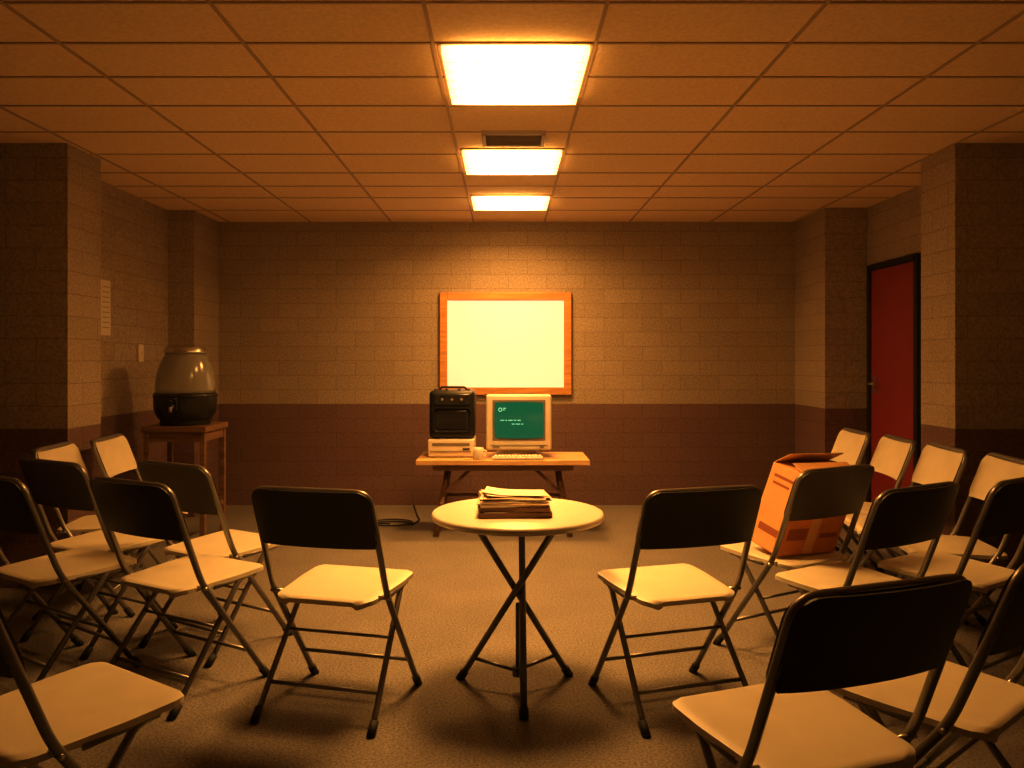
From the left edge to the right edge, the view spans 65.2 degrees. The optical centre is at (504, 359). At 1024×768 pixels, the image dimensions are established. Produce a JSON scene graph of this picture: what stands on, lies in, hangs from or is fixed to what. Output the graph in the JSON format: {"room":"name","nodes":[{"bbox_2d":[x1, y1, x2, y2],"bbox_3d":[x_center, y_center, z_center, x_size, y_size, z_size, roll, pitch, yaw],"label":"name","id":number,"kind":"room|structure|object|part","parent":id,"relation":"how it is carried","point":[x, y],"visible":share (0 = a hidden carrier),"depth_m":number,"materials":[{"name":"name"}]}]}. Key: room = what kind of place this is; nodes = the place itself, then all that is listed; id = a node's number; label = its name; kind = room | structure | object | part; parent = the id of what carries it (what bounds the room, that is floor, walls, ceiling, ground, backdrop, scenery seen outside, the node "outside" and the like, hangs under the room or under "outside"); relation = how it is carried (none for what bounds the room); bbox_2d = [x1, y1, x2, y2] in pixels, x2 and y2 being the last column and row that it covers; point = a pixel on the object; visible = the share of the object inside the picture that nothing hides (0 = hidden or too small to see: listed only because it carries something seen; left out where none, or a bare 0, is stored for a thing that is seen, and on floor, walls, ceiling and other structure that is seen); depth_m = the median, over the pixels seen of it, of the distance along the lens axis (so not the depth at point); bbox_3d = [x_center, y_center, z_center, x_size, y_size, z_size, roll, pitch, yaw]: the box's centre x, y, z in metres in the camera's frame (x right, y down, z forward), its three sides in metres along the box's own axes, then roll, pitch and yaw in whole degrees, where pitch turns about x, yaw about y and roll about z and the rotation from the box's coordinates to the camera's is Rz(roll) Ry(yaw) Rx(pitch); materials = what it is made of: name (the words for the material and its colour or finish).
{"room":"meeting room","nodes":[
{"label":"meeting room","id":0,"kind":"room"},
{"bbox_2d":[0,143,100,587],"bbox_3d":[-2.975,0.030,4.570,1.150,2.440,0.360,0,0,0],"label":"pillar","id":1,"kind":"structure","parent":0,"point":[50,193],"depth_m":4.39,"materials":[{"name":"beige brick"}]},
{"bbox_2d":[101,181,167,480],"bbox_3d":[-2.755,0.030,5.825,0.150,2.440,2.150,0,0,0],"label":"wall","id":2,"kind":"structure","parent":0,"point":[134,230],"depth_m":5.77,"materials":[{"name":"beige brick"}]},
{"bbox_2d":[101,279,110,335],"bbox_3d":[-2.676,-0.350,5.360,0.007,0.370,0.130,0,0,0],"label":"notice","id":3,"kind":"object","parent":2,"relation":"attached to","point":[105,285],"visible":0.88,"depth_m":5.36,"materials":[{"name":"white paper"}]},
{"bbox_2d":[137,344,143,361],"bbox_3d":[-2.670,-0.050,5.870,0.020,0.130,0.080,0,0,0],"label":"light switch","id":4,"kind":"object","parent":2,"relation":"attached to","point":[140,347],"visible":1,"depth_m":5.86,"materials":[{"name":"beige plastic"}]},
{"bbox_2d":[219,222,794,504],"bbox_3d":[0.000,0.030,6.975,7.200,2.440,0.150,0,0,0],"label":"wall","id":5,"kind":"structure","parent":0,"point":[683,333],"depth_m":6.90,"materials":[{"name":"beige brick"}]},
{"bbox_2d":[440,292,570,394],"bbox_3d":[0.005,-0.140,6.880,1.130,0.880,0.038,0,0,0],"label":"whiteboard","id":6,"kind":"object","parent":5,"relation":"attached to","point":[491,342],"visible":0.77,"depth_m":6.88,"materials":[{"name":"white plastic"}]},
{"bbox_2d":[0,0,1023,221],"bbox_3d":[0.000,-1.240,2.550,7.200,0.100,9.100,0,0,0],"label":"ceiling","id":7,"kind":"structure","parent":0,"point":[64,22],"depth_m":3.64,"materials":[{"name":"tile"}]},
{"bbox_2d":[470,195,550,206],"bbox_3d":[0.040,-1.186,5.980,0.584,0.008,0.434,0,0,0],"label":"trim","id":8,"kind":"structure","parent":7,"relation":"attached to","point":[470,195],"depth_m":5.76,"materials":[{"name":"beige"}]},
{"bbox_2d":[472,196,548,210],"bbox_3d":[0.040,-1.171,5.980,0.558,0.032,0.408,0,0,0],"label":"ceiling light","id":9,"kind":"object","parent":7,"relation":"in","point":[475,199],"depth_m":5.88,"materials":[{"name":"white plastic"}]},
{"bbox_3d":[0.040,-1.156,5.980,0.556,0.002,0.406,0,0,0],"label":"louver","id":10,"kind":"part","parent":9,"relation":"part of","materials":[{"name":"white plastic"}]},
{"bbox_2d":[460,148,563,170],"bbox_3d":[0.040,-1.186,4.750,0.584,0.008,0.514,0,0,0],"label":"trim","id":11,"kind":"structure","parent":7,"relation":"attached to","point":[461,149],"depth_m":4.49,"materials":[{"name":"beige metal"}]},
{"bbox_2d":[0,0,1023,222],"bbox_3d":[0.000,-1.188,2.550,6.800,0.005,8.700,0,0,0],"label":"grid","id":12,"kind":"object","parent":7,"relation":"attached to","point":[606,3],"depth_m":3.73,"materials":[{"name":"metal"}]},
{"bbox_2d":[463,150,561,174],"bbox_3d":[0.040,-1.171,4.750,0.558,0.032,0.488,0,0,0],"label":"ceiling light","id":13,"kind":"object","parent":7,"relation":"in","point":[471,157],"depth_m":4.69,"materials":[{"name":"white plastic"}]},
{"bbox_3d":[0.040,-1.156,4.750,0.556,0.002,0.486,0,0,0],"label":"louver","id":14,"kind":"part","parent":13,"relation":"part of","materials":[{"name":"white plastic"}]},
{"bbox_2d":[481,130,545,146],"bbox_3d":[0.045,-1.179,4.270,0.334,0.022,0.244,0,0,0],"label":"ceiling vent","id":15,"kind":"object","parent":7,"relation":"in","point":[490,138],"depth_m":4.22,"materials":[{"name":"white metal"}]},
{"bbox_2d":[441,45,589,104],"bbox_3d":[0.040,-1.171,3.315,0.558,0.032,0.618,0,0,0],"label":"ceiling light","id":16,"kind":"object","parent":7,"relation":"in","point":[459,75],"depth_m":3.23,"materials":[{"name":"white plastic"}]},
{"bbox_3d":[0.040,-1.156,3.315,0.556,0.002,0.616,0,0,0],"label":"louver","id":17,"kind":"part","parent":16,"relation":"part of","materials":[{"name":"white plastic"}]},
{"bbox_2d":[438,42,593,99],"bbox_3d":[0.040,-1.186,3.315,0.584,0.008,0.644,0,0,0],"label":"trim","id":18,"kind":"structure","parent":7,"relation":"attached to","point":[591,44],"depth_m":3.00,"materials":[{"name":"beige metal"}]},
{"bbox_2d":[0,505,1023,767],"bbox_3d":[0.000,1.300,2.550,7.200,0.100,9.100,0,0,0],"label":"floor","id":19,"kind":"structure","parent":0,"point":[456,590],"depth_m":3.32,"materials":[{"name":"carpet"}]},
{"bbox_2d":[0,476,142,681],"bbox_3d":[-1.809,0.844,3.187,0.466,0.832,0.522,0,0,33],"label":"folding chair","id":20,"kind":"object","parent":19,"relation":"on","point":[19,512],"visible":0.96,"depth_m":3.09,"materials":[{"name":"grey"}]},
{"bbox_2d":[31,441,146,620],"bbox_3d":[-2.076,0.844,4.088,0.522,0.832,0.466,0,0,-6],"label":"folding chair","id":21,"kind":"object","parent":19,"relation":"on","point":[67,451],"visible":0.45,"depth_m":4.00,"materials":[{"name":"grey plastic"}]},
{"bbox_2d":[0,609,184,767],"bbox_3d":[-1.079,0.844,1.857,0.466,0.832,0.522,0,0,34],"label":"folding chair","id":22,"kind":"object","parent":19,"relation":"on","point":[86,706],"visible":1,"depth_m":1.83,"materials":[{"name":"grey metal"}]},
{"bbox_2d":[19,458,177,659],"bbox_3d":[-1.848,0.844,3.626,0.466,0.832,0.522,0,0,29],"label":"folding chair","id":23,"kind":"object","parent":19,"relation":"on","point":[52,483],"visible":0.77,"depth_m":3.48,"materials":[{"name":"grey"}]},
{"bbox_2d":[90,433,187,591],"bbox_3d":[-2.026,0.844,4.538,0.522,0.832,0.466,0,0,-6],"label":"folding chair","id":24,"kind":"object","parent":19,"relation":"on","point":[113,454],"visible":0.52,"depth_m":4.51,"materials":[{"name":"grey"}]},
{"bbox_2d":[89,476,269,720],"bbox_3d":[-1.248,0.844,3.066,0.466,0.832,0.522,0,0,29],"label":"folding chair","id":25,"kind":"object","parent":19,"relation":"on","point":[146,509],"visible":0.99,"depth_m":2.95,"materials":[{"name":"grey"}]},
{"bbox_2d":[141,422,227,536],"bbox_3d":[-2.240,0.850,5.620,0.440,0.800,0.440,0,0,0],"label":"wooden stand","id":26,"kind":"object","parent":19,"relation":"on","point":[155,432],"visible":0.52,"depth_m":5.42,"materials":[{"name":"brown wood"}]},
{"bbox_2d":[152,346,217,425],"bbox_3d":[-2.240,0.177,5.610,0.429,0.545,0.429,0,0,-39],"label":"urn","id":27,"kind":"object","parent":26,"relation":"on","point":[185,394],"visible":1,"depth_m":5.46,"materials":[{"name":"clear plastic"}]},
{"bbox_3d":[-2.240,0.091,5.610,0.404,0.272,0.404,0,0,0],"label":"glass tank","id":28,"kind":"part","parent":27,"relation":"part of","materials":[{"name":"grey"}]},
{"bbox_3d":[-2.240,-0.070,5.610,0.284,0.050,0.284,0,0,0],"label":"lid","id":29,"kind":"part","parent":27,"relation":"part of","materials":[{"name":"silver metal"}]},
{"bbox_2d":[168,211,218,516],"bbox_3d":[-2.575,0.030,6.630,0.210,2.440,0.540,0,0,0],"label":"pilaster","id":30,"kind":"object","parent":19,"relation":"on","point":[193,237],"visible":0.43,"depth_m":6.36,"materials":[{"name":"beige brick"}]},
{"bbox_2d":[138,460,292,667],"bbox_3d":[-1.288,0.844,3.546,0.466,0.832,0.522,0,0,31],"label":"folding chair","id":31,"kind":"object","parent":19,"relation":"on","point":[195,489],"visible":0.73,"depth_m":3.39,"materials":[{"name":"grey plastic"}]},
{"bbox_2d":[249,486,421,737],"bbox_3d":[-0.604,0.844,2.904,0.466,0.832,0.522,0,0,14],"label":"folding chair","id":32,"kind":"object","parent":19,"relation":"on","point":[329,518],"visible":1,"depth_m":2.75,"materials":[{"name":"grey"}]},
{"bbox_2d":[378,505,419,525],"bbox_3d":[-0.756,1.230,6.382,0.287,0.038,0.901,0,0,14],"label":"power cable","id":33,"kind":"object","parent":19,"relation":"on","point":[381,521],"visible":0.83,"depth_m":6.11,"materials":[{"name":"black rubber"}]},
{"bbox_2d":[416,452,589,536],"bbox_3d":[-0.015,0.981,5.880,1.225,0.552,0.520,0,0,0],"label":"wooden desk","id":34,"kind":"object","parent":19,"relation":"on","point":[557,462],"visible":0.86,"depth_m":5.68,"materials":[{"name":"brown wood"}]},
{"bbox_2d":[428,435,475,456],"bbox_3d":[-0.390,0.639,5.936,0.335,0.132,0.338,0,0,0],"label":"desktop computer","id":35,"kind":"object","parent":34,"relation":"on","point":[441,447],"visible":0.86,"depth_m":5.78,"materials":[{"name":"beige plastic"}]},
{"bbox_2d":[429,386,475,438],"bbox_3d":[-0.385,0.383,5.927,0.330,0.380,0.316,0,0,0],"label":"speaker","id":36,"kind":"object","parent":35,"relation":"on","point":[452,412],"visible":1,"depth_m":5.79},
{"bbox_2d":[473,447,487,459],"bbox_3d":[-0.182,0.663,5.670,0.094,0.084,0.076,0,0,33],"label":"coffee mug","id":37,"kind":"object","parent":34,"relation":"on","point":[478,452],"visible":1,"depth_m":5.65,"materials":[{"name":"white ceramic"}]},
{"bbox_2d":[492,454,542,459],"bbox_3d":[0.090,0.690,5.678,0.360,0.030,0.105,0,0,0],"label":"keyboard","id":38,"kind":"object","parent":34,"relation":"on","point":[499,457],"visible":1,"depth_m":5.63,"materials":[{"name":"beige plastic"}]},
{"bbox_2d":[486,393,551,455],"bbox_3d":[0.100,0.476,5.916,0.474,0.458,0.358,0,0,0],"label":"monitor","id":39,"kind":"object","parent":34,"relation":"on","point":[516,423],"visible":0.96,"depth_m":5.75,"materials":[{"name":"beige plastic"}]},
{"bbox_2d":[432,498,603,719],"bbox_3d":[0.048,0.916,3.030,0.650,0.688,0.650,0,0,0],"label":"folding table","id":40,"kind":"object","parent":19,"relation":"on","point":[568,516],"visible":0.81,"depth_m":2.96,"materials":[{"name":"laminate"}]},
{"bbox_2d":[476,486,551,518],"bbox_3d":[0.032,0.527,2.986,0.276,0.089,0.214,0,0,-2],"label":"papers","id":41,"kind":"object","parent":40,"relation":"on","point":[493,503],"visible":1,"depth_m":2.90,"materials":[{"name":"beige paper"}]},
{"bbox_2d":[588,485,761,737],"bbox_3d":[0.615,0.844,2.915,0.466,0.832,0.522,0,0,-17],"label":"folding chair","id":42,"kind":"object","parent":19,"relation":"on","point":[674,518],"visible":1,"depth_m":2.77,"materials":[{"name":"grey"}]},
{"bbox_2d":[713,464,874,644],"bbox_3d":[1.238,0.844,3.416,0.466,0.832,0.522,0,0,-29],"label":"folding chair","id":43,"kind":"object","parent":19,"relation":"on","point":[818,493],"visible":0.8,"depth_m":3.25,"materials":[{"name":"grey"}]},
{"bbox_2d":[752,453,849,555],"bbox_3d":[1.283,0.608,3.429,0.394,0.423,0.252,0,0,-21],"label":"cardboard box","id":44,"kind":"object","parent":43,"relation":"on","point":[814,536],"visible":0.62,"depth_m":3.37,"materials":[{"name":"brown cardboard"}]},
{"bbox_2d":[673,574,971,767],"bbox_3d":[0.665,0.844,1.755,0.466,0.832,0.522,0,0,-20],"label":"folding chair","id":45,"kind":"object","parent":19,"relation":"on","point":[827,639],"visible":1,"depth_m":1.60,"materials":[{"name":"grey metal"}]},
{"bbox_2d":[788,428,870,570],"bbox_3d":[1.936,0.844,4.929,0.522,0.832,0.466,0,0,4],"label":"folding chair","id":46,"kind":"object","parent":19,"relation":"on","point":[853,443],"visible":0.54,"depth_m":4.90,"materials":[{"name":"grey"}]},
{"bbox_2d":[795,208,866,501],"bbox_3d":[2.665,0.030,6.575,0.330,2.440,0.650,0,0,0],"label":"pilaster","id":47,"kind":"object","parent":19,"relation":"on","point":[831,243],"visible":0.64,"depth_m":6.25,"materials":[{"name":"beige brick"}]},
{"bbox_2d":[775,481,959,716],"bbox_3d":[1.318,0.844,2.936,0.466,0.832,0.522,0,0,-30],"label":"folding chair","id":48,"kind":"object","parent":19,"relation":"on","point":[902,516],"visible":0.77,"depth_m":2.75,"materials":[{"name":"grey"}]},
{"bbox_2d":[842,434,916,576],"bbox_3d":[1.976,0.844,4.478,0.522,0.832,0.466,0,0,6],"label":"folding chair","id":49,"kind":"object","parent":19,"relation":"on","point":[892,456],"visible":0.54,"depth_m":4.45,"materials":[{"name":"grey plastic"}]},
{"bbox_2d":[844,442,969,624],"bbox_3d":[1.996,0.844,4.028,0.522,0.832,0.466,0,0,6],"label":"folding chair","id":50,"kind":"object","parent":19,"relation":"on","point":[937,462],"visible":0.51,"depth_m":4.05,"materials":[{"name":"grey plastic"}]},
{"bbox_2d":[829,563,1023,767],"bbox_3d":[1.110,0.844,1.988,0.466,0.832,0.522,0,0,-40],"label":"folding chair","id":51,"kind":"object","parent":19,"relation":"on","point":[969,702],"visible":0.67,"depth_m":1.89,"materials":[{"name":"grey"}]},
{"bbox_2d":[878,477,1023,670],"bbox_3d":[1.799,0.844,3.127,0.466,0.832,0.522,0,0,-33],"label":"folding chair","id":52,"kind":"object","parent":19,"relation":"on","point":[1001,512],"visible":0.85,"depth_m":2.98,"materials":[{"name":"grey"}]},
{"bbox_2d":[899,452,1023,625],"bbox_3d":[2.026,0.844,3.578,0.522,0.832,0.466,0,0,8],"label":"folding chair","id":53,"kind":"object","parent":19,"relation":"on","point":[994,468],"visible":0.52,"depth_m":3.58,"materials":[{"name":"grey plastic"}]},
{"bbox_2d":[921,143,1023,587],"bbox_3d":[3.010,0.030,4.570,1.080,2.440,0.360,0,0,0],"label":"wall pier","id":54,"kind":"object","parent":19,"relation":"on","point":[972,194],"visible":0.67,"depth_m":4.39,"materials":[{"name":"beige brick"}]},
{"bbox_2d":[867,185,920,265],"bbox_3d":[2.905,0.030,5.825,0.150,2.440,2.150,0,0,0],"label":"wall","id":55,"kind":"structure","parent":0,"point":[894,223],"depth_m":5.81,"materials":[{"name":"beige brick"}]},
{"bbox_2d":[867,253,920,501],"bbox_3d":[2.810,0.261,5.800,0.040,1.978,0.750,0,0,0],"label":"door frame","id":56,"kind":"structure","parent":55,"relation":"in","point":[916,257],"depth_m":5.45,"materials":[{"name":"black"}]},
{"bbox_2d":[868,261,912,501],"bbox_3d":[2.788,0.285,5.800,0.084,1.930,0.660,0,0,0],"label":"door leaf","id":57,"kind":"structure","parent":56,"relation":"attached to","point":[891,287],"depth_m":5.81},
{"bbox_3d":[2.776,0.190,6.030,0.060,0.130,0.120,0,0,0],"label":"handle","id":58,"kind":"part","parent":57,"relation":"part of","materials":[{"name":"silver metal"}]}
]}

